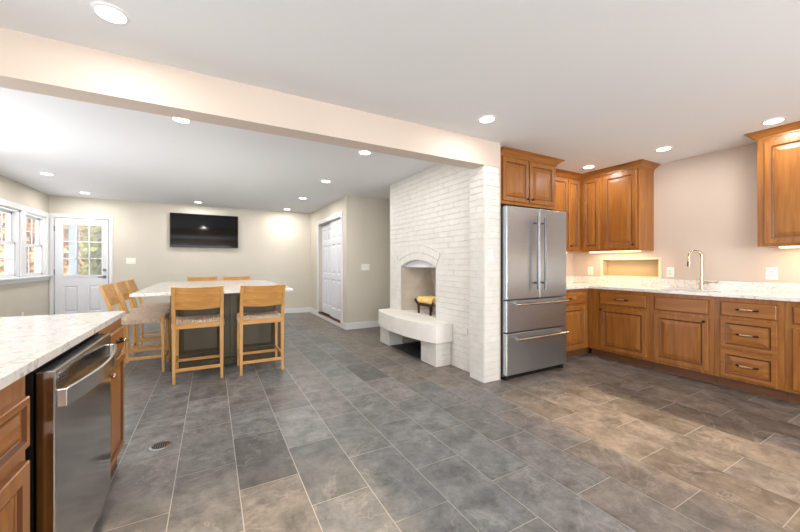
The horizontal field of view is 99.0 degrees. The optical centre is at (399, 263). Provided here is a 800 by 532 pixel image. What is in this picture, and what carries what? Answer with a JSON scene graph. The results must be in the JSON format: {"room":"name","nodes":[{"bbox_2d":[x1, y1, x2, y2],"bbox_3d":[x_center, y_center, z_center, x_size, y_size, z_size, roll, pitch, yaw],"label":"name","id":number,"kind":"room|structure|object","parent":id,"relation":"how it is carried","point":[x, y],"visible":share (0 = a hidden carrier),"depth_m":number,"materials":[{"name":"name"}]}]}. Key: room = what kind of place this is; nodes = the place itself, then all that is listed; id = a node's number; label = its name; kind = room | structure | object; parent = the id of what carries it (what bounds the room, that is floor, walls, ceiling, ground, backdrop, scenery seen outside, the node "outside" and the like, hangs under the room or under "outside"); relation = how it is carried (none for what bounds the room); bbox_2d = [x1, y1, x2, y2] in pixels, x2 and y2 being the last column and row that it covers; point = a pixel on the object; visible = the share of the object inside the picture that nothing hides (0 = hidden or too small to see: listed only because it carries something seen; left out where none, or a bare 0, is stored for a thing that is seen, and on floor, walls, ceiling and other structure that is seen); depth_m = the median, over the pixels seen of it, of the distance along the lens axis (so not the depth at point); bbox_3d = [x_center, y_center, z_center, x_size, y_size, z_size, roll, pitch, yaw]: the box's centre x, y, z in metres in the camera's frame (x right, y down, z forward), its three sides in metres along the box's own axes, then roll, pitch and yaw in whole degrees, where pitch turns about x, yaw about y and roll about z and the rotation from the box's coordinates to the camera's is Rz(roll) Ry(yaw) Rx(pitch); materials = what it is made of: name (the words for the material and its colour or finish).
{"room":"kitchen","nodes":[
{"label":"kitchen","id":0,"kind":"room"},
{"bbox_2d":[0,175,48,316],"bbox_3d":[-5.208,-0.022,3.918,0.140,2.455,5.490,0,0,-29],"label":"wall","id":1,"kind":"structure","parent":0,"point":[30,298],"depth_m":5.42,"materials":[{"name":"beige paint"}]},
{"bbox_2d":[0,198,52,284],"bbox_3d":[-5.726,-0.310,4.940,0.180,1.210,2.860,0,0,-29],"label":"window","id":2,"kind":"structure","parent":1,"relation":"in","point":[13,215],"depth_m":5.24,"materials":[{"name":"white wood"}]},
{"bbox_2d":[26,212,45,276],"bbox_3d":[-6.200,-0.305,5.740,0.122,1.040,0.780,0,0,-29],"label":"window","id":3,"kind":"structure","parent":1,"relation":"in","point":[40,232],"depth_m":6.03,"materials":[{"name":"white wood"}]},
{"bbox_2d":[49,195,309,314],"bbox_3d":[-3.964,-0.022,7.658,5.650,2.455,0.140,0,0,-29],"label":"wall","id":4,"kind":"structure","parent":0,"point":[274,246],"depth_m":7.32,"materials":[{"name":"beige paint"}]},
{"bbox_2d":[54,218,108,313],"bbox_3d":[-6.018,0.180,6.479,0.777,2.050,0.202,0,0,-29],"label":"door","id":5,"kind":"structure","parent":4,"relation":"in","point":[76,293],"depth_m":6.42,"materials":[{"name":"white paint"}]},
{"bbox_2d":[50,213,112,314],"bbox_3d":[-5.996,0.140,6.452,0.895,2.130,0.030,0,0,-29],"label":"door frame","id":6,"kind":"structure","parent":4,"relation":"attached to","point":[52,215],"depth_m":6.32,"materials":[{"name":"white wood"}]},
{"bbox_2d":[126,258,135,263],"bbox_3d":[-5.359,-0.055,6.804,0.150,0.120,0.009,0,0,-29],"label":"light switch","id":7,"kind":"object","parent":4,"relation":"attached to","point":[128,260],"visible":1,"depth_m":6.80,"materials":[{"name":"white plastic"}]},
{"bbox_2d":[170,212,237,247],"bbox_3d":[-4.217,-0.705,7.406,1.282,0.716,0.057,0,0,-29],"label":"television","id":8,"kind":"object","parent":4,"relation":"attached to","point":[186,229],"visible":1,"depth_m":7.36,"materials":[{"name":"black plastic"}]},
{"bbox_2d":[284,307,309,313],"bbox_3d":[-3.926,1.145,7.590,3.820,0.120,0.016,0,0,-29],"label":"baseboard","id":9,"kind":"structure","parent":4,"relation":"attached to","point":[306,309],"depth_m":8.35,"materials":[{"name":"white wood"}]},
{"bbox_2d":[0,27,499,379],"bbox_3d":[-1.429,-0.022,2.615,5.222,2.455,0.760,0,0,-29],"label":"beam","id":10,"kind":"structure","parent":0,"point":[31,63],"depth_m":2.28,"materials":[{"name":"beige paint"}]},
{"bbox_2d":[310,195,389,322],"bbox_3d":[-0.799,-0.022,7.821,1.850,2.455,2.630,0,0,-29],"label":"wall","id":11,"kind":"structure","parent":0,"point":[366,220],"depth_m":6.45,"materials":[{"name":"beige paint"}]},
{"bbox_2d":[310,307,345,329],"bbox_3d":[-1.616,1.145,7.370,0.016,0.120,2.630,0,0,-29],"label":"baseboard","id":12,"kind":"structure","parent":11,"relation":"attached to","point":[312,310],"depth_m":7.13,"materials":[{"name":"white wood"}]},
{"bbox_2d":[318,217,339,322],"bbox_3d":[-1.440,0.120,7.171,0.130,2.030,1.570,0,0,-29],"label":"door","id":13,"kind":"structure","parent":11,"relation":"in","point":[330,229],"depth_m":7.10,"materials":[{"name":"white paint"}]},
{"bbox_2d":[317,212,342,327],"bbox_3d":[-1.489,0.115,7.146,0.030,2.180,1.705,0,0,-29],"label":"door frame","id":14,"kind":"structure","parent":11,"relation":"attached to","point":[340,214],"depth_m":6.45,"materials":[{"name":"white wood"}]},
{"bbox_2d":[346,320,379,329],"bbox_3d":[-0.478,1.145,6.487,1.156,0.120,0.016,0,0,-29],"label":"baseboard","id":15,"kind":"structure","parent":11,"relation":"attached to","point":[369,324],"depth_m":6.36,"materials":[{"name":"white wood"}]},
{"bbox_2d":[361,264,368,269],"bbox_3d":[-0.648,0.065,6.397,0.165,0.120,0.009,0,0,-29],"label":"light switch","id":16,"kind":"object","parent":11,"relation":"attached to","point":[363,266],"visible":1,"depth_m":6.39,"materials":[{"name":"white plastic"}]},
{"bbox_2d":[0,0,799,213],"bbox_3d":[-0.428,-1.310,3.190,7.930,0.120,11.500,0,0,-29],"label":"ceiling","id":17,"kind":"structure","parent":0,"point":[602,84],"depth_m":2.38,"materials":[{"name":"white paint"}]},
{"bbox_2d":[39,172,54,174],"bbox_3d":[-4.894,-1.245,4.736,0.154,0.008,0.154,0,0,-29],"label":"recessed light","id":18,"kind":"object","parent":17,"relation":"in","point":[44,173],"visible":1,"depth_m":4.70,"materials":[{"name":"white"}]},
{"bbox_2d":[90,2,130,24],"bbox_3d":[-1.442,-1.245,1.706,0.154,0.008,0.154,0,0,-29],"label":"recessed light","id":19,"kind":"object","parent":17,"relation":"in","point":[111,13],"visible":1,"depth_m":1.70,"materials":[{"name":"white plastic"}]},
{"bbox_2d":[95,6,126,23],"bbox_3d":[-1.442,-1.245,1.706,0.122,0.008,0.122,0,0,-29],"label":"diffuser","id":20,"kind":"object","parent":19,"relation":"attached to","point":[113,14],"depth_m":1.70,"materials":[{"name":"white plastic"}]},
{"bbox_2d":[171,117,191,122],"bbox_3d":[-1.891,-1.245,2.954,0.154,0.008,0.154,0,0,-29],"label":"recessed light","id":21,"kind":"object","parent":17,"relation":"in","point":[180,120],"visible":0.71,"depth_m":2.96,"materials":[{"name":"white plastic"}]},
{"bbox_2d":[358,150,371,154],"bbox_3d":[-0.395,-1.245,3.824,0.154,0.008,0.154,0,0,-29],"label":"recessed light","id":22,"kind":"object","parent":17,"relation":"in","point":[364,152],"visible":0.93,"depth_m":3.81,"materials":[{"name":"white plastic"}]},
{"bbox_2d":[359,151,369,154],"bbox_3d":[-0.395,-1.245,3.824,0.122,0.008,0.122,0,0,-29],"label":"diffuser","id":23,"kind":"object","parent":22,"relation":"attached to","point":[360,152],"depth_m":3.81,"materials":[{"name":"white plastic"}]},
{"bbox_2d":[478,115,495,122],"bbox_3d":[0.750,-1.245,2.948,0.154,0.008,0.154,0,0,-29],"label":"recessed light","id":24,"kind":"object","parent":17,"relation":"in","point":[486,118],"visible":1,"depth_m":2.93,"materials":[{"name":"white plastic"}]},
{"bbox_2d":[480,117,493,122],"bbox_3d":[0.750,-1.245,2.948,0.122,0.008,0.122,0,0,-29],"label":"diffuser","id":25,"kind":"object","parent":24,"relation":"attached to","point":[482,119],"depth_m":2.94,"materials":[{"name":"white plastic"}]},
{"bbox_2d":[582,165,594,168],"bbox_3d":[2.429,-1.245,4.399,0.154,0.008,0.154,0,0,-29],"label":"recessed light","id":26,"kind":"object","parent":17,"relation":"in","point":[586,166],"visible":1,"depth_m":4.37,"materials":[{"name":"white"}]},
{"bbox_2d":[655,146,671,150],"bbox_3d":[2.863,-1.245,3.713,0.154,0.008,0.154,0,0,-29],"label":"recessed light","id":27,"kind":"object","parent":17,"relation":"in","point":[665,148],"visible":1,"depth_m":3.68,"materials":[{"name":"white plastic"}]},
{"bbox_2d":[656,148,670,150],"bbox_3d":[2.863,-1.245,3.713,0.122,0.008,0.122,0,0,-29],"label":"diffuser","id":28,"kind":"object","parent":27,"relation":"attached to","point":[658,149],"depth_m":3.71,"materials":[{"name":"white"}]},
{"bbox_2d":[761,117,786,124],"bbox_3d":[3.264,-1.245,2.986,0.154,0.008,0.154,0,0,-29],"label":"recessed light","id":29,"kind":"object","parent":17,"relation":"in","point":[778,119],"visible":1,"depth_m":2.97,"materials":[{"name":"white plastic"}]},
{"bbox_2d":[763,119,783,124],"bbox_3d":[3.264,-1.245,2.986,0.122,0.008,0.122,0,0,-29],"label":"diffuser","id":30,"kind":"object","parent":29,"relation":"attached to","point":[770,121],"depth_m":2.98,"materials":[{"name":"white plastic"}]},
{"bbox_2d":[390,163,497,382],"bbox_3d":[0.688,-0.022,4.642,0.874,2.455,2.254,0,0,-29],"label":"wall","id":31,"kind":"structure","parent":0,"point":[441,264],"depth_m":4.05,"materials":[{"name":"brick"}]},
{"bbox_2d":[462,327,467,334],"bbox_3d":[0.729,0.755,3.842,0.012,0.070,0.095,0,0,-29],"label":"cover plate","id":32,"kind":"object","parent":31,"relation":"attached to","point":[464,330],"visible":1,"depth_m":3.82,"materials":[{"name":"paint"}]},
{"bbox_2d":[470,166,498,382],"bbox_3d":[0.881,0.107,3.580,0.200,2.189,0.220,0,0,-29],"label":"brick pillar","id":33,"kind":"structure","parent":31,"relation":"attached to","point":[484,284],"depth_m":3.50,"materials":[{"name":"white brick"}]},
{"bbox_2d":[489,250,492,260],"bbox_3d":[0.926,-0.085,3.473,0.060,0.110,0.009,0,0,-29],"label":"light switch","id":34,"kind":"object","parent":33,"relation":"attached to","point":[490,251],"visible":1,"depth_m":3.47,"materials":[{"name":"white plastic"}]},
{"bbox_2d":[92,312,799,531],"bbox_3d":[-0.428,1.265,3.190,7.930,0.120,11.500,0,0,-29],"label":"floor","id":35,"kind":"structure","parent":0,"point":[356,432],"depth_m":2.20,"materials":[{"name":"tile"}]},
{"bbox_2d":[0,376,29,531],"bbox_3d":[-0.929,0.763,-0.195,0.984,0.884,2.255,0,0,-29],"label":"base cabinet","id":36,"kind":"object","parent":35,"relation":"on","point":[14,405],"visible":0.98,"depth_m":0.93,"materials":[{"name":"brown wood"}]},
{"bbox_2d":[0,311,124,389],"bbox_3d":[-1.278,0.302,0.286,1.038,0.030,3.535,0,0,-29],"label":"countertop","id":37,"kind":"structure","parent":36,"relation":"on","point":[27,343],"depth_m":1.36,"materials":[{"name":"white stone"}]},
{"bbox_2d":[25,332,116,531],"bbox_3d":[-1.516,0.769,1.233,0.734,0.872,0.687,0,0,-29],"label":"dishwasher","id":38,"kind":"object","parent":35,"relation":"on","point":[68,453],"visible":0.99,"depth_m":1.20,"materials":[{"name":"silver metal"}]},
{"bbox_2d":[98,318,126,475],"bbox_3d":[-1.949,0.763,1.655,0.984,0.884,0.460,0,0,-29],"label":"base cabinet","id":39,"kind":"object","parent":35,"relation":"on","point":[116,329],"visible":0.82,"depth_m":1.90,"materials":[{"name":"brown wood"}]},
{"bbox_2d":[99,283,168,371],"bbox_3d":[-2.986,0.714,3.858,0.596,0.983,0.469,0,0,-29],"label":"counter stool","id":40,"kind":"object","parent":35,"relation":"on","point":[110,296],"visible":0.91,"depth_m":3.80,"materials":[{"name":"brown wood"}]},
{"bbox_2d":[114,281,169,362],"bbox_3d":[-3.285,0.714,4.401,0.596,0.983,0.469,0,0,-29],"label":"counter stool","id":41,"kind":"object","parent":35,"relation":"on","point":[122,289],"visible":0.73,"depth_m":4.34,"materials":[{"name":"brown wood"}]},
{"bbox_2d":[125,279,169,345],"bbox_3d":[-3.570,0.714,4.918,0.596,0.983,0.469,0,0,-29],"label":"counter stool","id":42,"kind":"object","parent":35,"relation":"on","point":[131,285],"visible":0.55,"depth_m":4.86,"materials":[{"name":"brown wood"}]},
{"bbox_2d":[149,441,170,450],"bbox_3d":[-1.583,1.202,2.256,0.124,0.005,0.124,0,0,-29],"label":"floor vent","id":43,"kind":"object","parent":35,"relation":"in","point":[164,444],"visible":1,"depth_m":2.25,"materials":[{"name":"silver metal"}]},
{"bbox_2d":[171,285,223,384],"bbox_3d":[-2.136,0.714,3.632,0.469,0.983,0.596,0,0,-29],"label":"counter stool","id":44,"kind":"object","parent":35,"relation":"on","point":[200,298],"visible":1,"depth_m":3.46,"materials":[{"name":"brown wood"}]},
{"bbox_2d":[187,276,216,280],"bbox_3d":[-3.300,0.714,5.698,0.469,0.983,0.596,0,0,-29],"label":"counter stool","id":45,"kind":"object","parent":35,"relation":"on","point":[215,277],"visible":0.02,"depth_m":5.93,"materials":[{"name":"brown wood"}]},
{"bbox_2d":[170,293,280,371],"bbox_3d":[-2.431,0.763,4.815,1.210,0.883,1.660,0,0,-29],"label":"kitchen island","id":46,"kind":"object","parent":35,"relation":"on","point":[193,342],"visible":0.41,"depth_m":4.08,"materials":[{"name":"grey wood"}]},
{"bbox_2d":[129,280,292,296],"bbox_3d":[-2.526,0.305,4.734,1.525,0.030,2.510,0,0,-29],"label":"island countertop","id":47,"kind":"structure","parent":46,"relation":"on","point":[230,286],"depth_m":4.54,"materials":[{"name":"white stone"}]},
{"bbox_2d":[222,276,249,280],"bbox_3d":[-2.832,0.714,5.956,0.469,0.983,0.596,0,0,-29],"label":"counter stool","id":48,"kind":"object","parent":35,"relation":"on","point":[223,277],"visible":0.02,"depth_m":6.19,"materials":[{"name":"brown wood"}]},
{"bbox_2d":[237,284,285,375],"bbox_3d":[-1.592,0.714,3.903,0.469,0.983,0.596,0,0,-29],"label":"counter stool","id":49,"kind":"object","parent":35,"relation":"on","point":[252,296],"visible":1,"depth_m":3.75,"materials":[{"name":"brown wood"}]},
{"bbox_2d":[379,246,451,366],"bbox_3d":[0.351,0.480,4.778,0.973,1.450,1.550,0,0,-29],"label":"fireplace","id":50,"kind":"object","parent":35,"relation":"on","point":[424,337],"depth_m":4.72,"materials":[{"name":"paint"}]},
{"bbox_2d":[414,298,435,306],"bbox_3d":[0.425,0.545,4.802,0.240,0.090,0.481,0,0,-29],"label":"basket","id":51,"kind":"object","parent":50,"relation":"on","point":[418,304],"depth_m":4.76,"materials":[{"name":"brown metal"}]},
{"bbox_2d":[417,296,435,304],"bbox_3d":[0.368,0.513,4.753,0.073,0.094,0.370,0,0,-29],"label":"log","id":52,"kind":"object","parent":50,"relation":"in","point":[426,300],"visible":0.95,"depth_m":4.71,"materials":[{"name":"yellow wood"}]},
{"bbox_2d":[500,205,569,380],"bbox_3d":[1.328,0.305,4.030,0.953,1.800,0.863,0,0,-29],"label":"refrigerator","id":53,"kind":"object","parent":35,"relation":"on","point":[532,241],"visible":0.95,"depth_m":3.65,"materials":[{"name":"grey metal"}]},
{"bbox_2d":[562,288,590,357],"bbox_3d":[2.301,0.763,4.720,1.266,0.884,0.670,0,0,-29],"label":"base cabinet","id":54,"kind":"object","parent":35,"relation":"on","point":[577,309],"visible":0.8,"depth_m":4.39,"materials":[{"name":"brown wood"}]},
{"bbox_2d":[566,276,799,301],"bbox_3d":[2.902,0.255,3.630,1.267,0.130,3.157,0,0,-29],"label":"countertop","id":55,"kind":"structure","parent":54,"relation":"on","point":[734,289],"depth_m":3.81,"materials":[{"name":"white stone"}]},
{"bbox_2d":[687,250,718,289],"bbox_3d":[3.361,0.067,3.805,0.267,0.445,0.104,0,0,34],"label":"kitchen faucet","id":56,"kind":"object","parent":55,"relation":"on","point":[702,282],"visible":1,"depth_m":3.81,"materials":[{"name":"silver metal"}]},
{"bbox_2d":[589,288,653,368],"bbox_3d":[2.887,0.763,4.309,0.640,0.884,0.728,0,0,-29],"label":"base cabinet","id":57,"kind":"object","parent":35,"relation":"on","point":[619,320],"visible":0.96,"depth_m":4.14,"materials":[{"name":"brown wood"}]},
{"bbox_2d":[651,292,716,383],"bbox_3d":[3.204,0.763,3.747,0.628,0.884,0.558,0,0,-29],"label":"base cabinet","id":58,"kind":"object","parent":35,"relation":"on","point":[682,325],"visible":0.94,"depth_m":3.58,"materials":[{"name":"brown wood"}]},
{"bbox_2d":[715,296,786,400],"bbox_3d":[3.447,0.763,3.292,0.640,0.884,0.470,0,0,-29],"label":"base cabinet","id":59,"kind":"object","parent":35,"relation":"on","point":[749,333],"visible":0.96,"depth_m":3.14,"materials":[{"name":"brown wood"}]},
{"bbox_2d":[785,301,799,403],"bbox_3d":[3.751,0.763,2.742,0.640,0.884,0.782,0,0,-29],"label":"base cabinet","id":60,"kind":"object","parent":35,"relation":"on","point":[792,309],"visible":0.91,"depth_m":2.93,"materials":[{"name":"brown wood"}]},
{"bbox_2d":[566,253,572,275],"bbox_3d":[1.719,-0.022,4.852,2.445,2.455,0.120,0,0,-29],"label":"wall","id":61,"kind":"structure","parent":0,"point":[569,256],"depth_m":5.28,"materials":[{"name":"beige paint"}]},
{"bbox_2d":[500,146,564,209],"bbox_3d":[1.377,-0.952,4.187,1.004,0.594,0.712,0,0,-29],"label":"upper cabinet","id":62,"kind":"object","parent":61,"relation":"attached to","point":[527,179],"visible":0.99,"depth_m":3.88,"materials":[{"name":"brown wood"}]},
{"bbox_2d":[555,168,581,252],"bbox_3d":[2.089,-0.701,4.745,0.920,1.096,0.422,0,0,-29],"label":"upper cabinet","id":63,"kind":"object","parent":61,"relation":"attached to","point":[567,182],"visible":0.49,"depth_m":4.71,"materials":[{"name":"brown wood"}]},
{"bbox_2d":[573,143,799,283],"bbox_3d":[4.184,-0.022,2.768,0.140,2.455,5.910,0,0,-29],"label":"wall","id":64,"kind":"structure","parent":0,"point":[705,203],"depth_m":3.85,"materials":[{"name":"beige paint"}]},
{"bbox_2d":[588,267,592,274],"bbox_3d":[2.827,0.105,5.075,0.010,0.120,0.075,0,0,-29],"label":"wall outlet","id":65,"kind":"object","parent":64,"relation":"attached to","point":[590,269],"visible":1,"depth_m":5.07,"materials":[{"name":"white plastic"}]},
{"bbox_2d":[567,159,659,252],"bbox_3d":[2.796,-0.701,4.699,0.422,1.096,1.180,0,0,-29],"label":"upper cabinet","id":66,"kind":"object","parent":64,"relation":"attached to","point":[617,202],"visible":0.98,"depth_m":4.36,"materials":[{"name":"brown wood"}]},
{"bbox_2d":[590,251,640,252],"bbox_3d":[2.894,-0.160,4.621,0.130,0.014,0.600,0,0,-29],"label":"light","id":67,"kind":"object","parent":66,"relation":"attached to","point":[600,251],"depth_m":4.62,"materials":[{"name":"white"}]},
{"bbox_2d":[603,259,657,276],"bbox_3d":[3.140,0.057,4.636,0.114,0.223,0.706,0,0,-29],"label":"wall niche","id":68,"kind":"object","parent":64,"relation":"attached to","point":[610,267],"visible":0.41,"depth_m":4.68,"materials":[{"name":"beige paint"}]},
{"bbox_2d":[601,257,661,278],"bbox_3d":[3.087,0.054,4.607,0.018,0.267,0.760,0,0,-29],"label":"niche","id":69,"kind":"object","parent":64,"relation":"attached to","point":[650,258],"visible":1,"depth_m":4.51,"materials":[{"name":"beige paint"}]},
{"bbox_2d":[667,267,673,276],"bbox_3d":[3.314,0.105,4.190,0.010,0.120,0.075,0,0,-29],"label":"wall outlet","id":70,"kind":"object","parent":64,"relation":"attached to","point":[670,270],"visible":1,"depth_m":4.19,"materials":[{"name":"white plastic"}]},
{"bbox_2d":[566,276,799,293],"bbox_3d":[2.902,0.240,3.630,1.267,0.100,3.157,0,0,-29],"label":"backsplash","id":71,"kind":"structure","parent":64,"relation":"attached to","point":[790,288],"depth_m":3.97,"materials":[{"name":"white stone"}]},
{"bbox_2d":[744,121,799,247],"bbox_3d":[3.796,-0.699,2.885,0.422,1.100,1.189,0,0,-29],"label":"upper cabinet","id":72,"kind":"object","parent":64,"relation":"attached to","point":[778,148],"visible":1,"depth_m":3.14,"materials":[{"name":"brown wood"}]},
{"bbox_2d":[779,246,799,247],"bbox_3d":[3.835,-0.155,2.913,0.130,0.012,0.800,0,0,-29],"label":"light","id":73,"kind":"object","parent":72,"relation":"attached to","point":[779,246],"depth_m":3.17,"materials":[{"name":"white plastic"}]},
{"bbox_2d":[766,267,777,279],"bbox_3d":[3.732,0.100,3.433,0.010,0.125,0.085,0,0,-29],"label":"wall outlet","id":74,"kind":"object","parent":64,"relation":"attached to","point":[771,272],"visible":1,"depth_m":3.43,"materials":[{"name":"white plastic"}]},
{"bbox_2d":[769,270,773,276],"bbox_3d":[3.730,0.100,3.431,0.004,0.066,0.032,0,0,-29],"label":"socket","id":75,"kind":"object","parent":74,"relation":"attached to","point":[771,272],"depth_m":3.43,"materials":[{"name":"white plastic"}]},
{"label":"outside","id":76,"kind":"structure","parent":0,"visible":0},
{"bbox_3d":[-14.246,1.605,9.276,44.000,0.200,50.000,0,0,-29],"label":"ground","id":77,"kind":"structure","parent":76,"visible":0},
{"bbox_2d":[5,213,6,273],"bbox_3d":[-8.680,-0.145,7.628,0.180,3.300,0.180,0,0,-29],"label":"porch post","id":78,"kind":"object","parent":77,"relation":"on","point":[5,213],"visible":0.02,"depth_m":7.55,"materials":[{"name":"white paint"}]},
{"bbox_2d":[0,212,84,274],"bbox_3d":[-10.267,-0.763,9.263,2.847,4.928,2.796,0,0,-29],"label":"tree","id":79,"kind":"object","parent":77,"relation":"on","point":[28,221],"visible":0.06,"depth_m":9.09,"materials":[{"name":"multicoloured plant"}]},
{"bbox_2d":[0,216,86,274],"bbox_3d":[-13.354,-1.172,11.581,4.129,5.956,4.186,0,0,-29],"label":"tree","id":80,"kind":"object","parent":77,"relation":"on","point":[0,216],"visible":0.02,"depth_m":12.68,"materials":[{"name":"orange plant"}]},
{"bbox_2d":[69,225,78,274],"bbox_3d":[-7.143,-0.145,7.481,0.180,3.300,0.180,0,0,-29],"label":"porch post","id":81,"kind":"object","parent":77,"relation":"on","point":[72,228],"visible":0.14,"depth_m":7.43,"materials":[{"name":"white paint"}]},
{"bbox_2d":[64,228,87,265],"bbox_3d":[-16.521,-1.394,17.170,4.492,6.433,4.483,0,0,-29],"label":"tree","id":82,"kind":"object","parent":77,"relation":"on","point":[64,228],"visible":0.02,"depth_m":16.36,"materials":[{"name":"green plant"}]},
{"bbox_2d":[79,225,101,274],"bbox_3d":[-8.300,-0.564,9.595,1.149,4.494,1.155,0,0,-29],"label":"tree","id":83,"kind":"object","parent":77,"relation":"on","point":[95,231],"visible":0.15,"depth_m":9.24,"materials":[{"name":"green plant"}]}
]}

